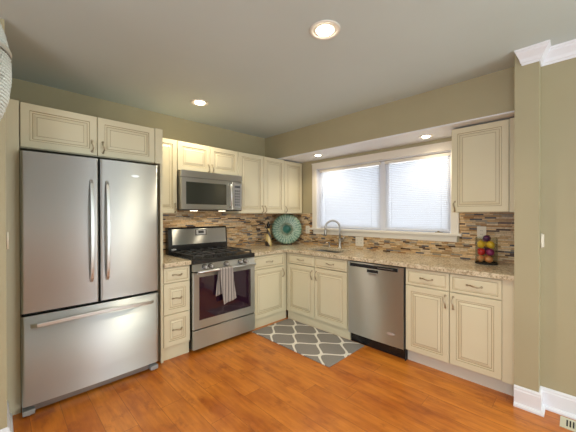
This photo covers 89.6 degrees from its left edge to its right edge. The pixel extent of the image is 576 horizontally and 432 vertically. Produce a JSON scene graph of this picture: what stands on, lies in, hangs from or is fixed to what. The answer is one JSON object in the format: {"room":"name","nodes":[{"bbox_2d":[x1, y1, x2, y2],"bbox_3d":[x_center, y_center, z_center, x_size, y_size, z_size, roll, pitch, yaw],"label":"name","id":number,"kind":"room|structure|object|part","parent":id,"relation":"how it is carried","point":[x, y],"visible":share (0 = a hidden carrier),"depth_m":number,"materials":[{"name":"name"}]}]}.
{"room":"kitchen","nodes":[
{"label":"kitchen","id":0,"kind":"room"},
{"bbox_2d":[0,18,6,429],"bbox_3d":[-2.028,0.106,1.981,0.134,2.497,0.950,0,0,-45],"label":"wall","id":1,"kind":"structure","parent":0,"point":[3,330],"depth_m":1.68,"materials":[{"name":"paint"}]},
{"bbox_2d":[0,400,13,431],"bbox_3d":[-1.793,1.295,1.774,0.164,0.120,0.380,0,0,-45],"label":"baseboard","id":2,"kind":"structure","parent":1,"relation":"attached to","point":[9,428],"depth_m":1.81,"materials":[{"name":"white wood"}]},
{"bbox_2d":[6,232,8,248],"bbox_3d":[-1.658,0.145,1.714,0.012,0.100,0.019,0,0,-45],"label":"light switch","id":3,"kind":"object","parent":1,"relation":"attached to","point":[7,233],"visible":0.94,"depth_m":1.71,"materials":[{"name":"beige plastic"}]},
{"bbox_2d":[10,78,286,264],"bbox_3d":[-2.050,0.103,2.715,5.620,2.497,0.120,0,0,-45],"label":"wall","id":4,"kind":"structure","parent":0,"point":[174,128],"depth_m":3.10,"materials":[{"name":"paint"}]},
{"bbox_2d":[19,102,154,164],"bbox_3d":[-1.720,-0.635,2.507,0.900,0.316,0.633,0,0,-45],"label":"upper cabinet","id":5,"kind":"object","parent":4,"relation":"attached to","point":[43,129],"visible":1,"depth_m":2.24,"materials":[{"name":"beige wood"}]},
{"bbox_3d":[-1.686,-0.633,2.158,0.450,0.308,0.020,0,0,-45],"label":"door","id":6,"kind":"part","parent":5,"relation":"part of","materials":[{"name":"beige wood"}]},
{"bbox_3d":[-1.368,-0.635,2.476,0.440,0.308,0.020,0,0,-45],"label":"door","id":7,"kind":"part","parent":5,"relation":"part of","materials":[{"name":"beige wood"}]},
{"bbox_2d":[163,138,176,212],"bbox_3d":[-1.355,-0.410,3.050,0.254,0.764,0.381,0,0,-45],"label":"upper cabinet","id":8,"kind":"object","parent":4,"relation":"attached to","point":[169,146],"visible":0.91,"depth_m":2.97,"materials":[{"name":"beige wood"}]},
{"bbox_2d":[177,141,237,175],"bbox_3d":[-0.993,-0.638,3.410,0.765,0.312,0.381,0,0,-45],"label":"upper cabinet","id":9,"kind":"object","parent":4,"relation":"attached to","point":[190,156],"visible":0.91,"depth_m":3.27,"materials":[{"name":"beige wood"}]},
{"bbox_3d":[-1.026,-0.637,3.172,0.378,0.304,0.020,0,0,-45],"label":"door","id":10,"kind":"part","parent":9,"relation":"part of","materials":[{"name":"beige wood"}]},
{"bbox_2d":[177,169,241,210],"bbox_3d":[-0.956,-0.269,3.375,0.760,0.424,0.471,0,0,-45],"label":"microwave","id":11,"kind":"object","parent":9,"relation":"attached to","point":[196,190],"visible":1,"depth_m":3.19,"materials":[{"name":"silver metal"}]},
{"bbox_3d":[-0.886,-0.238,3.204,0.618,0.334,0.030,0,0,-45],"label":"door","id":12,"kind":"part","parent":11,"relation":"part of","materials":[{"name":"silver metal"}]},
{"bbox_3d":[-0.665,-0.240,3.372,0.022,0.290,0.056,0,0,-45],"label":"handle","id":13,"kind":"part","parent":11,"relation":"part of","materials":[{"name":"silver metal"}]},
{"bbox_3d":[-0.616,-0.239,3.474,0.139,0.334,0.030,0,0,-45],"label":"control panel","id":14,"kind":"part","parent":11,"relation":"part of","materials":[{"name":"silver metal"}]},
{"bbox_3d":[-0.755,-0.639,3.443,0.378,0.304,0.020,0,0,-45],"label":"door","id":15,"kind":"part","parent":9,"relation":"part of","materials":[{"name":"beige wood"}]},
{"bbox_2d":[163,211,283,253],"bbox_3d":[-0.799,0.183,3.873,2.198,0.490,0.008,0,0,-45],"label":"backsplash","id":16,"kind":"structure","parent":4,"relation":"attached to","point":[243,230],"depth_m":3.92,"materials":[{"name":"tile"}]},
{"bbox_2d":[223,152,283,213],"bbox_3d":[-0.441,-0.416,3.962,0.790,0.764,0.381,0,0,-45],"label":"upper cabinet","id":17,"kind":"object","parent":4,"relation":"attached to","point":[262,177],"visible":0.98,"depth_m":3.83,"materials":[{"name":"beige wood"}]},
{"bbox_3d":[-0.474,-0.415,3.724,0.401,0.756,0.020,0,0,-45],"label":"door","id":18,"kind":"part","parent":17,"relation":"part of","materials":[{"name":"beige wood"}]},
{"bbox_3d":[-0.195,-0.417,4.003,0.379,0.756,0.020,0,0,-45],"label":"door","id":19,"kind":"part","parent":17,"relation":"part of","materials":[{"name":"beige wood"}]},
{"bbox_2d":[0,0,575,137],"bbox_3d":[0.267,-1.191,0.490,5.770,0.100,6.540,0,0,-45],"label":"ceiling","id":20,"kind":"structure","parent":0,"point":[258,66],"depth_m":1.99,"materials":[{"name":"paint"}]},
{"bbox_2d":[0,23,11,120],"bbox_3d":[-1.202,-0.696,0.988,0.382,0.887,0.382,0,0,-45],"label":"beaded chandelier","id":21,"kind":"object","parent":20,"relation":"hanging from","point":[5,53],"visible":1,"depth_m":1.06,"materials":[{"name":"white glass"}]},
{"bbox_2d":[191,99,208,105],"bbox_3d":[-0.893,-1.141,2.935,0.176,0.016,0.176,0,0,-45],"label":"recessed light","id":22,"kind":"object","parent":20,"relation":"in","point":[199,102],"visible":1,"depth_m":2.92,"materials":[{"name":"white"}]},
{"bbox_3d":[-0.893,-1.140,2.935,0.102,0.013,0.102,0,0,-45],"label":"bulb","id":23,"kind":"part","parent":22,"relation":"part of","materials":[{"name":"white glass"}]},
{"bbox_2d":[310,20,340,39],"bbox_3d":[0.228,-1.138,1.788,0.190,0.016,0.190,0,0,-45],"label":"recessed light","id":24,"kind":"object","parent":20,"relation":"in","point":[323,29],"visible":1,"depth_m":1.77,"materials":[{"name":"white"}]},
{"bbox_3d":[0.228,-1.137,1.788,0.110,0.013,0.110,0,0,-45],"label":"bulb","id":25,"kind":"part","parent":24,"relation":"part of","materials":[{"name":"white glass"}]},
{"bbox_2d":[12,310,575,431],"bbox_3d":[0.273,1.406,0.502,5.770,0.100,6.540,0,0,-45],"label":"floor","id":26,"kind":"structure","parent":0,"point":[248,381],"depth_m":2.12,"materials":[{"name":"brown wood"}]},
{"bbox_2d":[5,99,20,415],"bbox_3d":[-2.078,0.282,2.179,0.072,2.144,0.600,0,0,-45],"label":"panel","id":27,"kind":"object","parent":26,"relation":"on","point":[12,110],"visible":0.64,"depth_m":1.97,"materials":[{"name":"beige wood"}]},
{"bbox_2d":[19,150,157,416],"bbox_3d":[-1.669,0.452,2.452,0.888,1.800,0.747,0,0,-45],"label":"refrigerator","id":28,"kind":"object","parent":26,"relation":"on","point":[89,226],"visible":0.99,"depth_m":2.16,"materials":[{"name":"silver metal"}]},
{"bbox_3d":[-1.630,0.108,2.092,0.440,1.090,0.070,0,0,-45],"label":"door","id":29,"kind":"part","parent":28,"relation":"part of","materials":[{"name":"silver metal"}]},
{"bbox_3d":[-1.469,0.975,2.255,0.888,0.605,0.070,0,0,-45],"label":"freezer drawer","id":30,"kind":"part","parent":28,"relation":"part of","materials":[{"name":"silver metal"}]},
{"bbox_3d":[-1.429,0.731,2.213,0.800,0.044,0.070,0,0,-45],"label":"handle","id":31,"kind":"part","parent":28,"relation":"part of","materials":[{"name":"silver metal"}]},
{"bbox_3d":[-1.470,0.112,2.176,0.022,0.790,0.073,0,0,-45],"label":"handle","id":32,"kind":"part","parent":28,"relation":"part of","materials":[{"name":"silver metal"}]},
{"bbox_3d":[-1.396,0.112,2.249,0.022,0.790,0.073,0,0,-45],"label":"handle","id":33,"kind":"part","parent":28,"relation":"part of","materials":[{"name":"silver metal"}]},
{"bbox_3d":[-1.312,0.106,2.409,0.440,1.090,0.070,0,0,-45],"label":"door","id":34,"kind":"part","parent":28,"relation":"part of","materials":[{"name":"silver metal"}]},
{"bbox_2d":[151,128,162,362],"bbox_3d":[-1.384,0.277,2.863,0.066,2.144,0.612,0,0,-45],"label":"panel","id":35,"kind":"object","parent":26,"relation":"on","point":[158,132],"visible":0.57,"depth_m":2.66,"materials":[{"name":"beige wood"}]},
{"bbox_2d":[163,265,189,360],"bbox_3d":[-1.255,0.911,2.962,0.259,0.874,0.646,0,0,-45],"label":"base cabinet","id":36,"kind":"object","parent":26,"relation":"on","point":[176,280],"visible":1,"depth_m":2.75,"materials":[{"name":"beige wood"}]},
{"bbox_3d":[-1.059,1.073,2.767,0.254,0.295,0.020,0,0,-45],"label":"drawer","id":37,"kind":"part","parent":36,"relation":"part of","materials":[{"name":"beige wood"}]},
{"bbox_3d":[-1.060,0.776,2.765,0.254,0.289,0.020,0,0,-45],"label":"drawer","id":38,"kind":"part","parent":36,"relation":"part of","materials":[{"name":"beige wood"}]},
{"bbox_3d":[-1.060,0.557,2.764,0.254,0.140,0.020,0,0,-45],"label":"drawer","id":39,"kind":"part","parent":36,"relation":"part of","materials":[{"name":"beige wood"}]},
{"bbox_2d":[163,254,190,267],"bbox_3d":[-1.259,0.454,2.964,0.259,0.038,0.646,0,0,-45],"label":"countertop","id":40,"kind":"structure","parent":36,"relation":"on","point":[168,261],"depth_m":2.78,"materials":[{"name":"beige stone"}]},
{"bbox_2d":[165,226,255,350],"bbox_3d":[-0.861,0.723,3.296,0.764,1.185,0.713,0,0,-45],"label":"gas range","id":41,"kind":"object","parent":26,"relation":"on","point":[212,321],"visible":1,"depth_m":3.14,"materials":[{"name":"silver metal"}]},
{"bbox_2d":[166,249,254,264],"bbox_3d":[-0.878,0.450,3.312,0.764,0.045,0.636,0,0,-45],"label":"cooktop","id":42,"kind":"object","parent":41,"relation":"in","point":[235,256],"depth_m":3.13,"materials":[{"name":"black metal"}]},
{"bbox_3d":[-0.660,1.218,3.098,0.758,0.187,0.030,0,0,-45],"label":"storage drawer","id":43,"kind":"part","parent":41,"relation":"part of","materials":[{"name":"silver metal"}]},
{"bbox_3d":[-0.661,0.835,3.096,0.758,0.558,0.030,0,0,-45],"label":"oven door","id":44,"kind":"part","parent":41,"relation":"part of","materials":[{"name":"silver metal"}]},
{"bbox_3d":[-0.660,0.509,3.093,0.758,0.070,0.034,0,0,-45],"label":"control panel","id":45,"kind":"part","parent":41,"relation":"part of","materials":[{"name":"silver metal"}]},
{"bbox_2d":[216,266,236,303],"bbox_3d":[-0.641,0.720,3.027,0.238,0.380,0.050,0,0,-45],"label":"dish towel","id":46,"kind":"object","parent":41,"relation":"hanging from","point":[225,279],"visible":1,"depth_m":3.01,"materials":[{"name":"grey fabric"}]},
{"bbox_3d":[-0.634,0.554,3.067,0.702,0.040,0.068,0,0,-45],"label":"handle","id":47,"kind":"part","parent":41,"relation":"part of","materials":[{"name":"silver metal"}]},
{"bbox_2d":[254,252,286,328],"bbox_3d":[-0.411,0.906,3.804,0.576,0.874,0.646,0,0,-45],"label":"base cabinet","id":48,"kind":"object","parent":26,"relation":"on","point":[270,269],"visible":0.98,"depth_m":3.60,"materials":[{"name":"beige wood"}]},
{"bbox_3d":[-0.234,0.561,3.589,0.503,0.155,0.020,0,0,-45],"label":"drawer","id":49,"kind":"part","parent":48,"relation":"part of","materials":[{"name":"beige wood"}]},
{"bbox_3d":[-0.233,0.936,3.591,0.503,0.579,0.020,0,0,-45],"label":"door","id":50,"kind":"part","parent":48,"relation":"part of","materials":[{"name":"beige wood"}]},
{"bbox_2d":[252,318,363,366],"bbox_3d":[0.188,1.339,3.178,0.600,0.008,1.105,0,0,-45],"label":"rug","id":51,"kind":"object","parent":26,"relation":"on","point":[325,348],"visible":1,"depth_m":3.09,"materials":[{"name":"grey fabric"}]},
{"bbox_2d":[287,252,350,339],"bbox_3d":[0.516,0.904,3.663,0.646,0.874,0.968,0,0,-45],"label":"base cabinet","id":52,"kind":"object","parent":26,"relation":"on","point":[317,298],"visible":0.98,"depth_m":3.41,"materials":[{"name":"beige wood"}]},
{"bbox_3d":[0.159,0.544,3.626,0.020,0.127,0.443,0,0,-45],"label":"drawer","id":53,"kind":"part","parent":52,"relation":"part of","materials":[{"name":"beige wood"}]},
{"bbox_3d":[0.160,0.920,3.627,0.020,0.609,0.443,0,0,-45],"label":"door","id":54,"kind":"part","parent":52,"relation":"part of","materials":[{"name":"beige wood"}]},
{"bbox_3d":[0.482,0.544,3.302,0.020,0.127,0.455,0,0,-45],"label":"drawer","id":55,"kind":"part","parent":52,"relation":"part of","materials":[{"name":"beige wood"}]},
{"bbox_3d":[0.482,0.920,3.304,0.020,0.609,0.455,0,0,-45],"label":"door","id":56,"kind":"part","parent":52,"relation":"part of","materials":[{"name":"beige wood"}]},
{"bbox_2d":[236,243,513,280],"bbox_3d":[0.621,0.448,3.188,1.172,0.038,2.984,0,0,-45],"label":"countertop","id":57,"kind":"structure","parent":52,"relation":"on","point":[503,271],"depth_m":2.87,"materials":[{"name":"beige stone"}]},
{"bbox_2d":[264,221,271,245],"bbox_3d":[-0.292,0.252,4.144,0.113,0.350,0.087,0,0,-22],"label":"decorative bottle","id":58,"kind":"object","parent":57,"relation":"on","point":[268,242],"visible":0.99,"depth_m":4.12,"materials":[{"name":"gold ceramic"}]},
{"bbox_2d":[272,214,301,244],"bbox_3d":[-0.019,0.198,4.326,0.453,0.455,0.157,0,0,0],"label":"glass platter","id":59,"kind":"object","parent":57,"relation":"on","point":[286,228],"visible":0.99,"depth_m":4.33,"materials":[{"name":"teal glass"}]},
{"bbox_2d":[305,250,339,270],"bbox_3d":[0.506,0.554,3.688,0.402,0.175,0.556,0,0,-45],"label":"sink","id":60,"kind":"object","parent":57,"relation":"in","point":[314,250],"visible":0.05,"depth_m":3.89,"materials":[{"name":"silver metal"}]},
{"bbox_2d":[324,220,343,247],"bbox_3d":[0.615,0.237,3.855,0.270,0.378,0.080,0,0,16],"label":"gooseneck faucet","id":61,"kind":"object","parent":57,"relation":"on","point":[329,221],"visible":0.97,"depth_m":3.84,"materials":[{"name":"silver metal"}]},
{"bbox_3d":[0.593,0.177,3.855,0.217,0.258,0.027,0,0,7],"label":"spout","id":62,"kind":"part","parent":61,"relation":"part of","materials":[{"name":"silver metal"}]},
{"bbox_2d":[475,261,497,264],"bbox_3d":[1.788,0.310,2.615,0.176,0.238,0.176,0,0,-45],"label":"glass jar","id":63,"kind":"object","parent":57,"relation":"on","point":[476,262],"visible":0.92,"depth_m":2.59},
{"bbox_2d":[476,255,483,261],"bbox_3d":[1.740,0.385,2.624,0.060,0.058,0.059,0,0,-29],"label":"peach","id":64,"kind":"object","parent":63,"relation":"in","point":[480,258],"visible":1,"depth_m":2.61,"materials":[{"name":"orange food"}]},
{"bbox_2d":[477,248,484,254],"bbox_3d":[1.744,0.321,2.621,0.065,0.064,0.065,0,0,23],"label":"apple","id":65,"kind":"object","parent":64,"relation":"on","point":[480,251],"visible":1,"depth_m":2.60,"materials":[{"name":"red food"}]},
{"bbox_2d":[477,240,484,247],"bbox_3d":[1.741,0.255,2.619,0.059,0.075,0.059,0,0,-24],"label":"lemon","id":66,"kind":"object","parent":65,"relation":"on","point":[480,244],"visible":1,"depth_m":2.60,"materials":[{"name":"yellow food"}]},
{"bbox_2d":[483,235,490,241],"bbox_3d":[1.783,0.203,2.605,0.061,0.060,0.061,0,0,4],"label":"plum","id":67,"kind":"object","parent":63,"relation":"in","point":[486,238],"visible":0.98,"depth_m":2.58,"materials":[{"name":"purple food"}]},
{"bbox_2d":[485,256,492,262],"bbox_3d":[1.779,0.385,2.570,0.061,0.059,0.061,0,0,34],"label":"peach","id":68,"kind":"object","parent":63,"relation":"in","point":[488,259],"visible":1,"depth_m":2.55,"materials":[{"name":"orange food"}]},
{"bbox_2d":[486,249,494,255],"bbox_3d":[1.790,0.321,2.570,0.065,0.063,0.065,0,0,14],"label":"apple","id":69,"kind":"object","parent":68,"relation":"on","point":[489,252],"visible":1,"depth_m":2.55,"materials":[{"name":"purple food"}]},
{"bbox_2d":[487,241,494,248],"bbox_3d":[1.795,0.255,2.568,0.061,0.064,0.059,0,0,36],"label":"lemon","id":70,"kind":"object","parent":69,"relation":"on","point":[490,244],"visible":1,"depth_m":2.55,"materials":[{"name":"yellow food"}]},
{"bbox_2d":[348,260,407,360],"bbox_3d":[1.068,0.906,3.095,0.636,0.873,0.605,0,0,-45],"label":"dishwasher","id":71,"kind":"object","parent":26,"relation":"on","point":[376,292],"visible":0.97,"depth_m":2.86,"materials":[{"name":"silver metal"}]},
{"bbox_2d":[406,267,450,373],"bbox_3d":[1.419,0.906,2.757,0.646,0.874,0.368,0,0,-45],"label":"base cabinet","id":72,"kind":"object","parent":26,"relation":"on","point":[427,291],"visible":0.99,"depth_m":2.55,"materials":[{"name":"beige wood"}]},
{"bbox_3d":[1.222,0.555,2.560,0.020,0.149,0.363,0,0,-45],"label":"drawer","id":73,"kind":"part","parent":72,"relation":"part of","materials":[{"name":"beige wood"}]},
{"bbox_2d":[450,273,513,395],"bbox_3d":[1.704,0.907,2.472,0.646,0.874,0.438,0,0,-45],"label":"base cabinet","id":74,"kind":"object","parent":26,"relation":"on","point":[481,308],"visible":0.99,"depth_m":2.26,"materials":[{"name":"beige wood"}]},
{"bbox_3d":[1.480,0.556,2.302,0.020,0.149,0.355,0,0,-45],"label":"drawer","id":75,"kind":"part","parent":74,"relation":"part of","materials":[{"name":"beige wood"}]},
{"bbox_3d":[1.481,0.935,2.304,0.020,0.596,0.355,0,0,-45],"label":"door","id":76,"kind":"part","parent":74,"relation":"part of","materials":[{"name":"beige wood"}]},
{"bbox_3d":[1.846,0.855,2.359,0.604,0.769,0.078,0,0,-45],"label":"panel","id":77,"kind":"part","parent":74,"relation":"part of","materials":[{"name":"beige wood"}]},
{"bbox_2d":[560,416,575,431],"bbox_3d":[1.903,1.344,1.788,0.135,0.004,0.330,0,0,-45],"label":"floor vent","id":78,"kind":"object","parent":26,"relation":"in","point":[567,423],"visible":1,"depth_m":1.88,"materials":[{"name":"beige metal"}]},
{"bbox_2d":[300,137,506,253],"bbox_3d":[1.046,0.091,3.696,0.150,2.497,3.105,0,0,-45],"label":"wall","id":79,"kind":"structure","parent":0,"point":[306,166],"depth_m":4.29,"materials":[{"name":"paint"}]},
{"bbox_2d":[283,161,301,213],"bbox_3d":[-0.022,-0.416,4.380,0.389,0.758,0.381,0,0,-45],"label":"upper cabinet","id":80,"kind":"object","parent":79,"relation":"attached to","point":[292,170],"visible":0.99,"depth_m":4.25,"materials":[{"name":"beige wood"}]},
{"bbox_2d":[319,162,380,228],"bbox_3d":[0.795,-0.251,3.884,0.045,0.822,0.940,0,0,-45],"label":"blind","id":81,"kind":"object","parent":79,"relation":"attached to","point":[366,216],"visible":1,"depth_m":3.84,"materials":[{"name":"white plastic"}]},
{"bbox_3d":[0.798,-0.645,3.885,0.036,0.035,0.940,0,0,-45],"label":"head rail","id":82,"kind":"part","parent":81,"relation":"part of","materials":[{"name":"white plastic"}]},
{"bbox_3d":[0.799,0.154,3.889,0.024,0.012,0.932,0,0,-45],"label":"rail","id":83,"kind":"part","parent":81,"relation":"part of","materials":[{"name":"white plastic"}]},
{"bbox_3d":[1.043,-0.236,3.627,0.002,0.780,0.002,0,0,-45],"label":"ladder cord","id":84,"kind":"part","parent":81,"relation":"part of","materials":[{"name":"white fabric"}]},
{"bbox_2d":[309,141,462,241],"bbox_3d":[1.078,-0.251,3.622,0.203,1.026,1.975,0,0,-45],"label":"window","id":85,"kind":"structure","parent":79,"relation":"attached to","point":[443,147],"depth_m":3.53,"materials":[{"name":"white wood"}]},
{"bbox_3d":[0.826,-0.247,3.925,0.032,0.838,0.967,0,0,-45],"label":"sash","id":86,"kind":"part","parent":85,"relation":"part of","materials":[{"name":"white plastic"}]},
{"bbox_3d":[1.062,0.186,3.607,0.155,0.024,1.975,0,0,-45],"label":"sill","id":87,"kind":"part","parent":85,"relation":"part of","materials":[{"name":"white wood"}]},
{"bbox_3d":[1.462,-0.245,3.288,0.032,0.838,0.729,0,0,-45],"label":"sash","id":88,"kind":"part","parent":85,"relation":"part of","materials":[{"name":"white plastic"}]},
{"bbox_2d":[290,212,513,263],"bbox_3d":[1.033,0.196,3.598,0.008,0.460,2.984,0,0,-45],"label":"backsplash","id":89,"kind":"structure","parent":79,"relation":"attached to","point":[499,226],"depth_m":2.94,"materials":[{"name":"tile"}]},
{"bbox_2d":[306,226,309,233],"bbox_3d":[0.292,0.204,4.329,0.008,0.116,0.075,0,0,-45],"label":"wall outlet","id":90,"kind":"object","parent":89,"relation":"attached to","point":[307,227],"visible":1,"depth_m":4.32,"materials":[{"name":"beige plastic"}]},
{"bbox_2d":[356,237,363,245],"bbox_3d":[0.913,0.325,3.707,0.008,0.116,0.115,0,0,-45],"label":"wall outlet","id":91,"kind":"object","parent":89,"relation":"attached to","point":[359,240],"visible":1,"depth_m":3.70,"materials":[{"name":"beige plastic"}]},
{"bbox_2d":[477,226,485,238],"bbox_3d":[1.848,0.157,2.769,0.008,0.116,0.075,0,0,-45],"label":"wall outlet","id":92,"kind":"object","parent":89,"relation":"attached to","point":[481,230],"visible":0.88,"depth_m":2.77,"materials":[{"name":"beige plastic"}]},
{"bbox_2d":[479,229,483,235],"bbox_3d":[1.846,0.157,2.767,0.002,0.068,0.036,0,0,-45],"label":"socket","id":93,"kind":"object","parent":92,"relation":"attached to","point":[481,231],"depth_m":2.77,"materials":[{"name":"grey plastic"}]},
{"bbox_2d":[385,152,449,231],"bbox_3d":[1.425,-0.250,3.253,0.045,0.822,0.717,0,0,-45],"label":"blind","id":94,"kind":"object","parent":79,"relation":"attached to","point":[432,208],"visible":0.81,"depth_m":3.22,"materials":[{"name":"white plastic"}]},
{"bbox_3d":[1.228,-0.235,3.441,0.002,0.780,0.002,0,0,-45],"label":"ladder cord","id":95,"kind":"part","parent":94,"relation":"part of","materials":[{"name":"white fabric"}]},
{"bbox_3d":[1.427,-0.643,3.254,0.036,0.035,0.717,0,0,-45],"label":"head rail","id":96,"kind":"part","parent":94,"relation":"part of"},
{"bbox_3d":[1.429,0.155,3.258,0.024,0.012,0.709,0,0,-45],"label":"rail","id":97,"kind":"part","parent":94,"relation":"part of","materials":[{"name":"white plastic"}]},
{"bbox_2d":[452,118,513,212],"bbox_3d":[1.775,-0.412,2.582,0.381,0.758,0.496,0,0,-45],"label":"upper cabinet","id":98,"kind":"object","parent":79,"relation":"attached to","point":[482,154],"visible":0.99,"depth_m":2.48,"materials":[{"name":"beige wood"}]},
{"bbox_2d":[514,54,540,391],"bbox_3d":[1.701,0.097,2.063,0.110,2.497,0.133,0,0,-45],"label":"wall","id":99,"kind":"structure","parent":0,"point":[527,100],"depth_m":2.02,"materials":[{"name":"paint"}]},
{"bbox_2d":[513,384,575,419],"bbox_3d":[2.817,1.278,0.931,0.140,0.142,3.315,0,0,-45],"label":"baseboard","id":100,"kind":"structure","parent":99,"relation":"attached to","point":[563,404],"depth_m":1.99,"materials":[{"name":"white wood"}]},
{"bbox_2d":[514,39,575,66],"bbox_3d":[2.804,-1.099,0.909,0.168,0.099,3.311,0,0,-45],"label":"trim","id":101,"kind":"structure","parent":99,"relation":"attached to","point":[543,52],"depth_m":1.96,"materials":[{"name":"white wood"}]},
{"bbox_2d":[540,57,575,396],"bbox_3d":[2.603,0.097,1.740,0.710,2.497,1.865,0,0,-45],"label":"wall","id":102,"kind":"structure","parent":0,"point":[558,80],"depth_m":1.99,"materials":[{"name":"paint"}]},
{"bbox_2d":[265,66,514,162],"bbox_3d":[0.872,-0.981,3.435,0.456,0.350,2.985,0,0,-45],"label":"soffit","id":103,"kind":"object","parent":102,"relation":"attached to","point":[488,98],"depth_m":2.88,"materials":[{"name":"paint"}]},
{"bbox_2d":[419,134,433,138],"bbox_3d":[1.390,-0.796,2.922,0.136,0.016,0.136,0,0,-45],"label":"recessed light","id":104,"kind":"object","parent":103,"relation":"in","point":[426,135],"visible":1,"depth_m":2.90,"materials":[{"name":"white"}]},
{"bbox_2d":[540,234,543,247],"bbox_3d":[1.791,0.174,2.043,0.012,0.100,0.019,0,0,-45],"label":"light switch","id":105,"kind":"object","parent":102,"relation":"attached to","point":[542,235],"visible":1,"depth_m":2.04,"materials":[{"name":"beige plastic"}]}
]}

